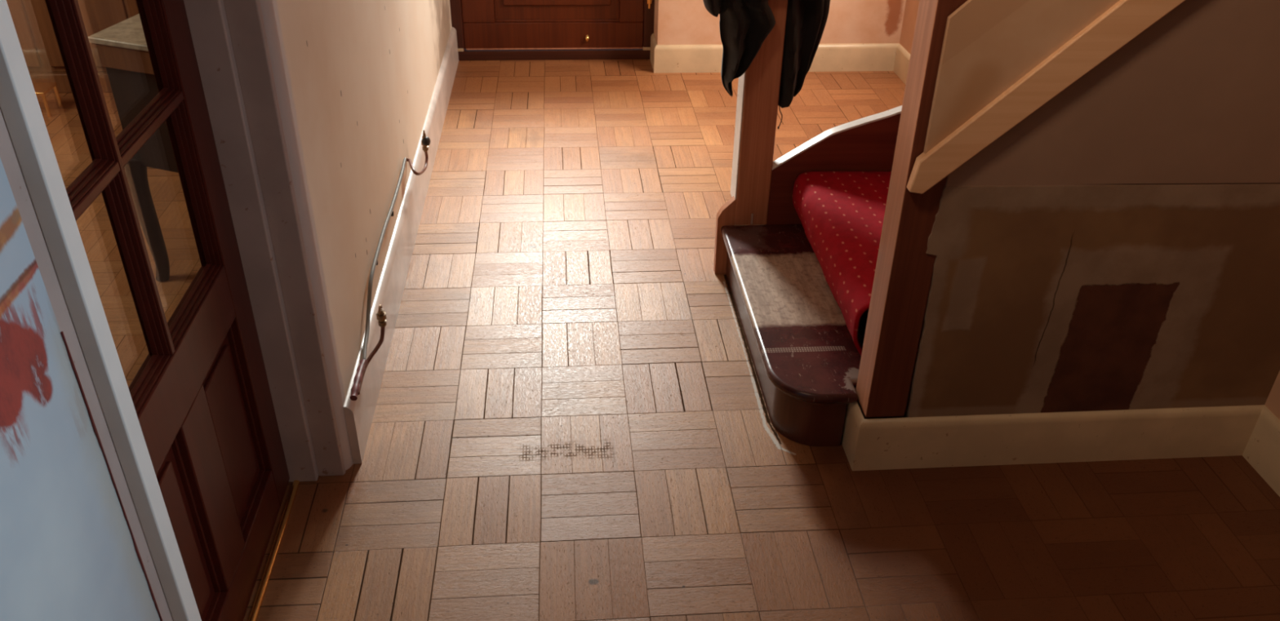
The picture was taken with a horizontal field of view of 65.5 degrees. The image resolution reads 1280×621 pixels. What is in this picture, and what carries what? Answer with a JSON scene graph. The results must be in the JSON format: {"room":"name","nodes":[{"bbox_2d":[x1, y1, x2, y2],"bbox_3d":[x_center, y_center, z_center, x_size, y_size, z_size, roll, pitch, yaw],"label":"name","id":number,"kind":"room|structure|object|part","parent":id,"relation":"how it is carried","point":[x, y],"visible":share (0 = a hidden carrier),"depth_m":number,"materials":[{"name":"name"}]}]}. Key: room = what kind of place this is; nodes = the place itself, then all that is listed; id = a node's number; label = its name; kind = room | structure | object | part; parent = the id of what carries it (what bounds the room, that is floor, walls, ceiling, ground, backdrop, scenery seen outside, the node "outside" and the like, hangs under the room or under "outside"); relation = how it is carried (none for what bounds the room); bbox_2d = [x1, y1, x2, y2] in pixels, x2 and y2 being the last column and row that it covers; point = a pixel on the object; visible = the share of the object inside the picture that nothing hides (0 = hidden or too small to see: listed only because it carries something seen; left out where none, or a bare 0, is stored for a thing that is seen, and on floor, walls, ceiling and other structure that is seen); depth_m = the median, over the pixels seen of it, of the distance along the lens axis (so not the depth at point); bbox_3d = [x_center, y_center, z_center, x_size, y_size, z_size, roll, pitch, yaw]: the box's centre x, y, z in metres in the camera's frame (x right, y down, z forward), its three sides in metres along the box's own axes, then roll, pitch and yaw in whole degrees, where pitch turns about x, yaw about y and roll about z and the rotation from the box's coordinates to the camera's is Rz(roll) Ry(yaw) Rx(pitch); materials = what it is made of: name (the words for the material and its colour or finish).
{"room":"house hallway","nodes":[
{"label":"house hallway","id":0,"kind":"room"},
{"bbox_2d":[0,157,159,620],"bbox_3d":[-0.635,0.403,0.132,0.110,2.420,2.118,-2,32,-4],"label":"wall","id":1,"kind":"structure","parent":0,"point":[68,553],"depth_m":1.10,"materials":[{"name":"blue paint"}]},
{"bbox_2d":[0,107,173,620],"bbox_3d":[-0.733,-0.041,1.126,0.128,2.120,0.047,-2,32,-4],"label":"trim","id":2,"kind":"structure","parent":1,"relation":"attached to","point":[8,156],"depth_m":1.17,"materials":[{"name":"grey paint"}]},
{"bbox_2d":[60,331,162,620],"bbox_3d":[-0.671,0.321,1.327,0.002,0.696,0.004,-2,32,-4],"label":"trim","id":3,"kind":"structure","parent":1,"relation":"attached to","point":[95,429],"depth_m":1.25,"materials":[{"name":"white paint"}]},
{"bbox_2d":[259,0,451,471],"bbox_3d":[-0.882,-1.499,3.181,0.138,2.420,3.298,-2,32,-4],"label":"wall","id":4,"kind":"structure","parent":0,"point":[355,80],"depth_m":2.48,"materials":[{"name":"paint"}]},
{"bbox_2d":[44,0,289,620],"bbox_3d":[-0.814,-0.244,1.514,0.045,2.028,0.817,-2,32,-4],"label":"door","id":5,"kind":"structure","parent":4,"relation":"in","point":[201,396],"depth_m":1.83,"materials":[{"name":"brown wood"}]},
{"bbox_3d":[-0.817,0.433,1.747,0.019,0.411,0.208,-2,32,-4],"label":"panel","id":6,"kind":"part","parent":5,"relation":"part of","materials":[{"name":"brown wood"}]},
{"bbox_3d":[-0.811,0.431,1.747,0.012,0.410,0.208,-2,32,-4],"label":"panel moulding","id":7,"kind":"part","parent":5,"relation":"part of","materials":[{"name":"brown wood"}]},
{"bbox_3d":[-0.814,-0.244,1.514,0.045,2.028,0.817,-2,32,-4],"label":"frame","id":8,"kind":"part","parent":5,"relation":"part of","materials":[{"name":"brown wood"}]},
{"bbox_3d":[-0.843,0.255,2.032,0.019,0.411,0.252,-2,32,-4],"label":"panel","id":9,"kind":"part","parent":5,"relation":"part of","materials":[{"name":"brown wood"}]},
{"bbox_3d":[-0.839,0.248,2.041,0.012,0.410,0.232,-2,32,-4],"label":"panel moulding","id":10,"kind":"part","parent":5,"relation":"part of","materials":[{"name":"brown wood"}]},
{"bbox_2d":[183,0,319,482],"bbox_3d":[-0.823,-0.475,1.859,0.123,2.080,0.028,-2,32,-4],"label":"trim","id":11,"kind":"structure","parent":4,"relation":"attached to","point":[207,19],"depth_m":2.03,"materials":[{"name":"white wood"}]},
{"bbox_2d":[223,0,346,475],"bbox_3d":[-0.732,-0.483,1.875,0.063,2.080,0.011,-2,32,-4],"label":"trim","id":12,"kind":"structure","parent":4,"relation":"attached to","point":[245,20],"depth_m":2.05,"materials":[{"name":"white wood"}]},
{"bbox_2d":[350,359,367,400],"bbox_3d":[-0.686,0.166,2.431,0.019,0.031,0.166,-2,32,-5],"label":"pipe sleeve","id":13,"kind":"object","parent":4,"relation":"attached to","point":[361,369],"visible":1,"depth_m":2.41,"materials":[{"name":"red metal"}]},
{"bbox_2d":[357,304,386,395],"bbox_3d":[-0.680,0.093,2.484,0.029,0.109,0.261,3,32,3],"label":"pipe","id":14,"kind":"object","parent":4,"relation":"attached to","point":[381,314],"visible":0.93,"depth_m":2.56,"materials":[{"name":"orange metal"}]},
{"bbox_2d":[361,157,406,359],"bbox_3d":[-0.745,-0.189,2.919,0.018,0.120,1.030,-2,32,-5],"label":"conduit","id":15,"kind":"object","parent":4,"relation":"attached to","point":[390,213],"visible":0.98,"depth_m":2.74,"materials":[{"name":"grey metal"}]},
{"bbox_2d":[343,26,458,464],"bbox_3d":[-0.820,-0.531,3.751,0.021,0.177,3.165,-2,32,-4],"label":"baseboard","id":16,"kind":"structure","parent":4,"relation":"attached to","point":[359,413],"depth_m":3.08,"materials":[{"name":"white wood"}]},
{"bbox_2d":[406,129,430,175],"bbox_3d":[-0.772,-0.526,3.408,0.071,0.131,0.204,3,32,3],"label":"pipe","id":17,"kind":"object","parent":4,"relation":"attached to","point":[425,141],"visible":0.99,"depth_m":3.45,"materials":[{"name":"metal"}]},
{"bbox_2d":[36,58,1279,620],"bbox_3d":[-0.996,0.410,2.457,5.500,0.060,6.800,-2,32,-4],"label":"floor","id":18,"kind":"structure","parent":0,"point":[571,422],"depth_m":2.48,"materials":[{"name":"brown wood"}]},
{"bbox_2d":[32,82,62,116],"bbox_3d":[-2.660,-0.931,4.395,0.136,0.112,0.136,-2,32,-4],"label":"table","id":19,"kind":"object","parent":18,"relation":"on","point":[40,88],"visible":0.44,"depth_m":4.37,"materials":[{"name":"brown wood"}]},
{"bbox_2d":[32,82,57,95],"bbox_3d":[-2.659,-0.974,4.369,0.136,0.012,0.136,-2,32,-4],"label":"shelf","id":20,"kind":"object","parent":19,"relation":"attached to","point":[40,88],"depth_m":4.37,"materials":[{"name":"wood"}]},
{"bbox_3d":[-2.595,-0.896,4.352,0.012,0.100,0.012,-2,32,-4],"label":"leg","id":21,"kind":"part","parent":19,"relation":"part of","materials":[{"name":"brown wood"}]},
{"bbox_3d":[-2.605,-0.960,4.454,0.012,0.100,0.012,-2,32,-4],"label":"leg","id":22,"kind":"part","parent":19,"relation":"part of","materials":[{"name":"brown wood"}]},
{"bbox_2d":[6,0,138,93],"bbox_3d":[-3.011,-1.474,4.556,1.640,0.850,0.445,-2,32,-4],"label":"base cabinet","id":23,"kind":"object","parent":18,"relation":"on","point":[31,19],"visible":0.23,"depth_m":4.49,"materials":[{"name":"brown wood"}]},
{"bbox_3d":[-2.986,-1.401,4.383,0.480,0.670,0.020,-2,32,-4],"label":"door","id":24,"kind":"part","parent":23,"relation":"part of","materials":[{"name":"brown wood"}]},
{"bbox_3d":[-2.468,-1.414,4.422,0.480,0.670,0.020,-2,32,-4],"label":"door","id":25,"kind":"part","parent":23,"relation":"part of","materials":[{"name":"brown wood"}]},
{"bbox_3d":[-2.467,-1.406,4.409,0.320,0.510,0.010,-2,32,-4],"label":"door panel","id":26,"kind":"part","parent":23,"relation":"part of","materials":[{"name":"brown wood"}]},
{"bbox_2d":[88,13,178,281],"bbox_3d":[-1.334,-0.539,3.171,0.388,0.795,0.580,12,33,17],"label":"side table","id":27,"kind":"object","parent":18,"relation":"on","point":[122,48],"visible":0.18,"depth_m":2.88,"materials":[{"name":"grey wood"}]},
{"bbox_3d":[-1.525,-0.282,3.097,0.073,0.430,0.070,-2,32,-4],"label":"leg","id":28,"kind":"part","parent":27,"relation":"part of","materials":[{"name":"black wood"}]},
{"bbox_2d":[248,480,300,620],"bbox_3d":[-0.795,0.630,2.045,0.016,0.008,0.840,-2,32,-4],"label":"threshold strip","id":29,"kind":"object","parent":18,"relation":"on","point":[268,571],"visible":1,"depth_m":2.19,"materials":[{"name":"gold metal"}]},
{"bbox_2d":[713,0,1185,446],"bbox_3d":[0.914,-0.767,2.415,1.235,2.050,1.099,-2,32,-4],"label":"staircase","id":30,"kind":"structure","parent":18,"relation":"on","point":[977,69],"depth_m":2.33,"materials":[{"name":"brown wood"}]},
{"bbox_3d":[0.359,-0.294,3.189,0.006,0.036,0.005,-2,32,-4],"label":"repair plate","id":31,"kind":"part","parent":30,"relation":"part of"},
{"bbox_3d":[0.360,-0.657,3.023,0.106,0.840,0.100,-2,32,-4],"label":"newel post","id":32,"kind":"part","parent":30,"relation":"part of","materials":[{"name":"brown wood"}]},
{"bbox_2d":[702,0,830,128],"bbox_3d":[0.356,-0.790,2.888,0.411,0.601,0.328,-2,32,-4],"label":"coat","id":33,"kind":"object","parent":30,"relation":"hanging from","point":[744,25],"visible":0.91,"depth_m":2.85,"materials":[{"name":"black fabric"}]},
{"bbox_3d":[0.302,-0.808,2.793,0.188,0.425,0.124,-2,32,-4],"label":"panel","id":34,"kind":"part","parent":33,"relation":"part of","materials":[{"name":"black fabric"}]},
{"bbox_3d":[0.455,-0.832,2.931,0.135,0.476,0.140,-21,38,-31],"label":"panel","id":35,"kind":"part","parent":33,"relation":"part of","materials":[{"name":"black fabric"}]},
{"bbox_3d":[0.333,0.001,2.825,0.147,0.015,0.905,-7,33,-13],"label":"scotia moulding","id":36,"kind":"part","parent":30,"relation":"part of","materials":[{"name":"brown wood"}]},
{"bbox_2d":[792,171,891,355],"bbox_3d":[0.794,-0.233,2.799,0.582,0.365,0.790,-2,32,-4],"label":"carpet","id":37,"kind":"object","parent":30,"relation":"on","point":[841,214],"visible":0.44,"depth_m":2.83,"materials":[{"name":"red carpet"}]},
{"bbox_3d":[0.602,-0.340,2.096,0.097,1.350,0.100,-2,32,-4],"label":"newel post","id":38,"kind":"part","parent":30,"relation":"part of","materials":[{"name":"brown wood"}]},
{"bbox_3d":[1.085,-0.834,1.761,0.990,1.240,0.012,-2,32,-4],"label":"balustrade panel","id":39,"kind":"part","parent":30,"relation":"part of","materials":[{"name":"beige wood"}]},
{"bbox_3d":[1.071,-0.693,1.841,1.013,1.020,0.026,-2,32,-4],"label":"rail","id":40,"kind":"part","parent":30,"relation":"part of","materials":[{"name":"beige wood"}]},
{"bbox_2d":[653,0,906,44],"bbox_3d":[0.707,-2.344,4.591,1.235,2.420,0.350,-2,32,-4],"label":"wall","id":41,"kind":"structure","parent":0,"point":[676,22],"depth_m":4.96,"materials":[{"name":"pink paint"}]},
{"bbox_2d":[457,48,650,60],"bbox_3d":[-0.445,-1.335,5.176,1.029,0.050,0.045,-2,32,-4],"label":"trim","id":42,"kind":"structure","parent":41,"relation":"attached to","point":[535,54],"depth_m":5.16,"materials":[{"name":"brown wood"}]},
{"bbox_2d":[649,33,910,84],"bbox_3d":[0.878,-1.214,4.939,1.698,0.139,0.767,19,36,27],"label":"baseboard","id":43,"kind":"structure","parent":41,"relation":"attached to","point":[828,57],"depth_m":5.03,"materials":[{"name":"white wood"}]},
{"bbox_2d":[899,0,1279,420],"bbox_3d":[1.627,-0.712,1.999,0.120,2.420,6.600,-2,32,-4],"label":"wall","id":44,"kind":"structure","parent":0,"point":[1273,402],"depth_m":4.85,"materials":[{"name":"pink paint"}]},
{"bbox_2d":[840,401,1279,497],"bbox_3d":[1.150,1.050,1.299,1.031,0.151,3.030,-2,32,-4],"label":"baseboard","id":45,"kind":"structure","parent":44,"relation":"attached to","point":[1252,433],"depth_m":2.46,"materials":[{"name":"beige wood"}]},
{"bbox_2d":[902,0,1279,417],"bbox_3d":[1.098,-0.432,2.043,0.943,1.680,0.039,-2,32,-4],"label":"wall","id":46,"kind":"structure","parent":0,"point":[1117,247],"depth_m":2.19,"materials":[{"name":"brown paint"}]},
{"bbox_3d":[-0.410,-3.260,4.039,1.027,0.320,0.140,-2,32,-4],"label":"wall","id":47,"kind":"structure","parent":0,"visible":0},
{"bbox_2d":[449,0,654,51],"bbox_3d":[-0.427,-2.227,4.622,1.029,2.050,0.082,-2,32,-4],"label":"door","id":48,"kind":"structure","parent":47,"relation":"in","point":[479,24],"depth_m":5.08,"materials":[{"name":"brown wood"}]},
{"bbox_3d":[-0.439,-1.351,5.139,0.992,0.016,0.012,-2,32,-4],"label":"sill","id":49,"kind":"part","parent":48,"relation":"part of","materials":[{"name":"grey metal"}]},
{"bbox_3d":[-0.416,-1.759,4.910,0.633,0.668,0.008,-2,32,-4],"label":"panel moulding","id":50,"kind":"part","parent":48,"relation":"part of","materials":[{"name":"brown wood"}]},
{"bbox_3d":[-0.417,-1.764,4.917,0.633,0.668,0.034,-2,32,-4],"label":"raised panel","id":51,"kind":"part","parent":48,"relation":"part of","materials":[{"name":"brown wood"}]},
{"bbox_3d":[-0.271,-1.399,5.120,0.027,0.036,0.023,-2,32,-4],"label":"knob","id":52,"kind":"part","parent":48,"relation":"part of","materials":[{"name":"gold metal"}]},
{"bbox_3d":[-0.719,-1.275,0.857,0.100,0.340,0.894,-2,32,-4],"label":"wall","id":53,"kind":"structure","parent":0,"visible":0},
{"bbox_2d":[0,0,201,620],"bbox_3d":[-0.660,-0.057,1.154,0.022,2.120,0.037,-2,32,-4],"label":"trim","id":54,"kind":"structure","parent":53,"relation":"attached to","point":[20,107],"depth_m":1.17,"materials":[{"name":"grey paint"}]}
]}

